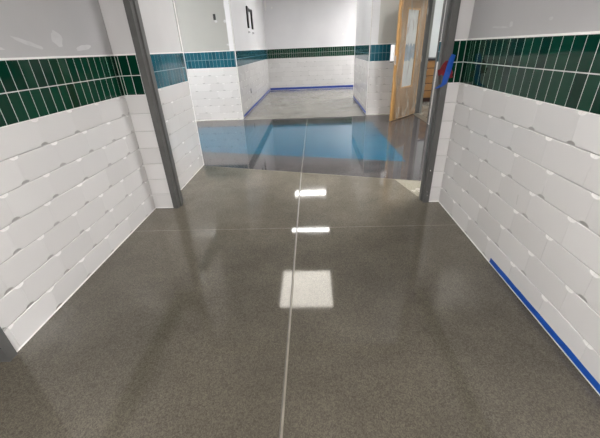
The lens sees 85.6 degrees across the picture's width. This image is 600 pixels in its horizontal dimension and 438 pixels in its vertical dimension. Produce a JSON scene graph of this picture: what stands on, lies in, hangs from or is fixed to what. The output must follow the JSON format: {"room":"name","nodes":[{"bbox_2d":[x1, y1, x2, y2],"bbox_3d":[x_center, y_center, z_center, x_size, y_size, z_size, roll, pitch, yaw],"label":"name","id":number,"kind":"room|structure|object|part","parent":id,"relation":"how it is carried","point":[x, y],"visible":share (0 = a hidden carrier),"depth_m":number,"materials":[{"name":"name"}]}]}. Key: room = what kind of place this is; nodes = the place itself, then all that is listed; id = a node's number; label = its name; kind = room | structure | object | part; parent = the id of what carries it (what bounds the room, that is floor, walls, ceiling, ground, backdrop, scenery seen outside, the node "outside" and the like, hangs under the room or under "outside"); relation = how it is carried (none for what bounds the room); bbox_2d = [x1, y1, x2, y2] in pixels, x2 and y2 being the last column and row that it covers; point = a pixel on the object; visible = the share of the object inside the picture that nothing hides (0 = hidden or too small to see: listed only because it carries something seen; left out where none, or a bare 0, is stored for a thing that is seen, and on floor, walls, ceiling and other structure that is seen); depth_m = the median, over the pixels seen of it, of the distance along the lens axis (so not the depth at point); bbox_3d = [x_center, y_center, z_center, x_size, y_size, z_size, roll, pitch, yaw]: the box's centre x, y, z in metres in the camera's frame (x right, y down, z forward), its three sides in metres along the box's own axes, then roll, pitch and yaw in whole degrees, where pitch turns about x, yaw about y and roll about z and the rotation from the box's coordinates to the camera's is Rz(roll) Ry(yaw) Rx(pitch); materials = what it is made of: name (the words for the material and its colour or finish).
{"room":"school corridor","nodes":[
{"label":"school corridor","id":0,"kind":"room"},
{"bbox_2d":[0,0,155,351],"bbox_3d":[-1.585,-0.916,1.853,0.117,2.750,1.766,-1,28,2],"label":"wall","id":1,"kind":"structure","parent":0,"point":[74,184],"depth_m":2.02,"materials":[{"name":"tile"}]},
{"bbox_2d":[98,0,172,207],"bbox_3d":[-1.411,-1.357,2.675,0.208,2.750,0.137,-1,28,2],"label":"wall","id":2,"kind":"structure","parent":0,"point":[113,11],"depth_m":2.76,"materials":[{"name":"tile"}]},
{"bbox_2d":[98,0,203,189],"bbox_3d":[-3.246,-1.766,3.284,3.706,3.050,1.210,-1,28,2],"label":"wall","id":3,"kind":"structure","parent":0,"point":[158,16],"depth_m":3.53,"materials":[{"name":"tile"}]},
{"bbox_2d":[172,0,242,120],"bbox_3d":[-3.167,-3.601,6.759,3.640,3.050,0.117,-1,28,2],"label":"wall","id":4,"kind":"structure","parent":0,"point":[210,63],"depth_m":6.79,"materials":[{"name":"white tile"}]},
{"bbox_2d":[223,0,269,118],"bbox_3d":[-1.326,-4.912,9.094,0.117,3.050,5.564,-1,28,2],"label":"wall","id":5,"kind":"structure","parent":0,"point":[250,49],"depth_m":8.25,"materials":[{"name":"tile"}]},
{"bbox_2d":[246,6,253,33],"bbox_3d":[-1.295,-5.157,8.439,0.040,0.589,0.780,-1,28,2],"label":"wall bracket","id":6,"kind":"object","parent":5,"relation":"attached to","point":[247,8],"visible":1,"depth_m":8.24,"materials":[{"name":"black metal"}]},
{"bbox_2d":[244,89,269,116],"bbox_3d":[-1.209,-3.609,9.809,0.003,0.052,5.320,-1,28,2],"label":"tape","id":7,"kind":"object","parent":5,"relation":"attached to","point":[255,104],"visible":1,"depth_m":8.91,"materials":[{"name":"blue plastic"}]},
{"bbox_2d":[0,87,599,437],"bbox_3d":[0.401,-1.248,5.268,11.002,0.002,15.900,-1,28,2],"label":"floor","id":8,"kind":"structure","parent":0,"point":[302,284],"depth_m":1.84,"materials":[{"name":"concrete"}]},
{"bbox_2d":[423,60,434,101],"bbox_3d":[3.316,-3.650,8.531,0.800,0.979,0.722,-1,28,2],"label":"base cabinet","id":9,"kind":"object","parent":8,"relation":"on","point":[431,63],"visible":0.3,"depth_m":8.22,"materials":[{"name":"brown wood"}]},
{"bbox_3d":[3.319,-3.226,8.384,0.788,0.158,0.021,-1,28,2],"label":"drawer","id":10,"kind":"part","parent":9,"relation":"part of","materials":[{"name":"brown wood"}]},
{"bbox_3d":[3.312,-3.382,8.302,0.788,0.158,0.021,-1,28,2],"label":"drawer","id":11,"kind":"part","parent":9,"relation":"part of","materials":[{"name":"brown wood"}]},
{"bbox_3d":[3.305,-3.537,8.220,0.788,0.158,0.021,-1,28,2],"label":"drawer","id":12,"kind":"part","parent":9,"relation":"part of","materials":[{"name":"brown wood"}]},
{"bbox_3d":[3.298,-3.693,8.138,0.788,0.158,0.021,-1,28,2],"label":"drawer","id":13,"kind":"part","parent":9,"relation":"part of","materials":[{"name":"brown wood"}]},
{"bbox_3d":[3.291,-3.848,8.056,0.788,0.158,0.021,-1,28,2],"label":"drawer","id":14,"kind":"part","parent":9,"relation":"part of","materials":[{"name":"brown wood"}]},
{"bbox_2d":[263,0,356,89],"bbox_3d":[1.675,-6.289,11.456,5.780,3.050,0.117,-1,28,2],"label":"wall","id":15,"kind":"structure","parent":0,"point":[310,43],"depth_m":11.46,"materials":[{"name":"paint"}]},
{"bbox_2d":[270,85,352,89],"bbox_3d":[0.952,-4.940,12.125,4.140,0.078,0.003,-1,28,2],"label":"tape","id":16,"kind":"object","parent":15,"relation":"attached to","point":[337,86],"visible":0.77,"depth_m":12.15,"materials":[{"name":"blue plastic"}]},
{"bbox_2d":[353,0,380,113],"bbox_3d":[1.554,-4.331,7.751,0.167,3.050,2.814,-1,28,3],"label":"wall","id":17,"kind":"structure","parent":0,"point":[363,20],"depth_m":7.46,"materials":[{"name":"tile"}]},
{"bbox_2d":[173,0,372,164],"bbox_3d":[-0.060,-3.590,6.479,2.143,3.050,6.451,21,35,37],"label":"trim","id":18,"kind":"structure","parent":17,"relation":"attached to","point":[173,0],"depth_m":6.29,"materials":[{"name":"white metal"}]},
{"bbox_2d":[366,0,435,114],"bbox_3d":[2.021,-3.715,6.542,1.211,3.050,0.134,-1,28,2],"label":"wall","id":19,"kind":"structure","parent":0,"point":[380,74],"depth_m":6.72,"materials":[{"name":"white tile"}]},
{"bbox_2d":[428,0,443,56],"bbox_3d":[4.203,-3.662,6.258,3.390,3.050,4.920,-1,28,2],"label":"wall","id":20,"kind":"structure","parent":0,"point":[439,3],"depth_m":8.30,"materials":[{"name":"white paint"}]},
{"bbox_2d":[428,0,446,123],"bbox_3d":[2.395,-2.649,4.487,0.117,3.050,4.481,-1,28,2],"label":"wall","id":21,"kind":"structure","parent":0,"point":[446,0],"depth_m":5.68,"materials":[{"name":"paint"}]},
{"bbox_2d":[389,0,445,123],"bbox_3d":[2.107,-3.040,6.165,0.885,2.200,1.133,-1,28,2],"label":"door","id":22,"kind":"structure","parent":21,"relation":"in","point":[402,82],"depth_m":6.25,"materials":[{"name":"brown wood"}]},
{"bbox_2d":[396,2,426,118],"bbox_3d":[2.170,-3.064,6.260,0.103,2.090,1.017,22,36,38],"label":"plastic sheet","id":23,"kind":"object","parent":22,"relation":"hanging from","point":[426,2],"visible":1,"depth_m":6.30,"materials":[{"name":"clear plastic"}]},
{"bbox_2d":[429,0,474,201],"bbox_3d":[1.243,-1.413,2.560,0.118,2.750,0.137,-1,28,2],"label":"wall","id":24,"kind":"structure","parent":0,"point":[466,6],"depth_m":2.69,"materials":[{"name":"tile"}]},
{"bbox_2d":[438,0,599,395],"bbox_3d":[1.266,-0.101,0.067,0.117,2.750,5.524,-1,28,2],"label":"wall","id":25,"kind":"structure","parent":0,"point":[521,179],"depth_m":1.75,"materials":[{"name":"tile"}]},
{"bbox_2d":[489,258,599,393],"bbox_3d":[1.276,0.818,1.211,0.004,0.037,2.306,-1,28,2],"label":"tape","id":26,"kind":"object","parent":25,"relation":"attached to","point":[591,379],"visible":1,"depth_m":1.66,"materials":[{"name":"blue plastic"}]},
{"bbox_3d":[-1.663,0.369,-0.579,0.117,2.750,3.738,-1,28,2],"label":"wall","id":27,"kind":"structure","parent":0,"visible":0},
{"bbox_2d":[0,327,17,361],"bbox_3d":[-1.617,0.015,0.732,0.144,2.150,1.084,-1,28,2],"label":"door frame","id":28,"kind":"structure","parent":27,"relation":"in","point":[7,351],"depth_m":1.65,"materials":[{"name":"grey paint"}]},
{"bbox_3d":[-0.103,-2.340,2.114,2.494,0.590,0.110,-1,28,2],"label":"wall header","id":29,"kind":"structure","parent":0,"visible":0},
{"bbox_2d":[123,0,460,207],"bbox_3d":[-0.050,-1.116,2.748,2.509,2.150,0.148,-1,28,2],"label":"door frame","id":30,"kind":"structure","parent":29,"relation":"in","point":[132,9],"depth_m":2.75,"materials":[{"name":"grey paint"}]},
{"bbox_2d":[435,54,455,88],"bbox_3d":[1.161,-1.177,2.589,0.124,0.251,0.010,-2,28,1],"label":"tape","id":31,"kind":"object","parent":30,"relation":"attached to","point":[452,57],"visible":1,"depth_m":2.58,"materials":[{"name":"blue plastic"}]},
{"bbox_2d":[438,61,452,77],"bbox_3d":[1.167,-1.192,2.587,0.134,0.130,0.002,-1,28,2],"label":"tape","id":32,"kind":"object","parent":30,"relation":"attached to","point":[441,71],"visible":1,"depth_m":2.59,"materials":[{"name":"red plastic"}]}
]}

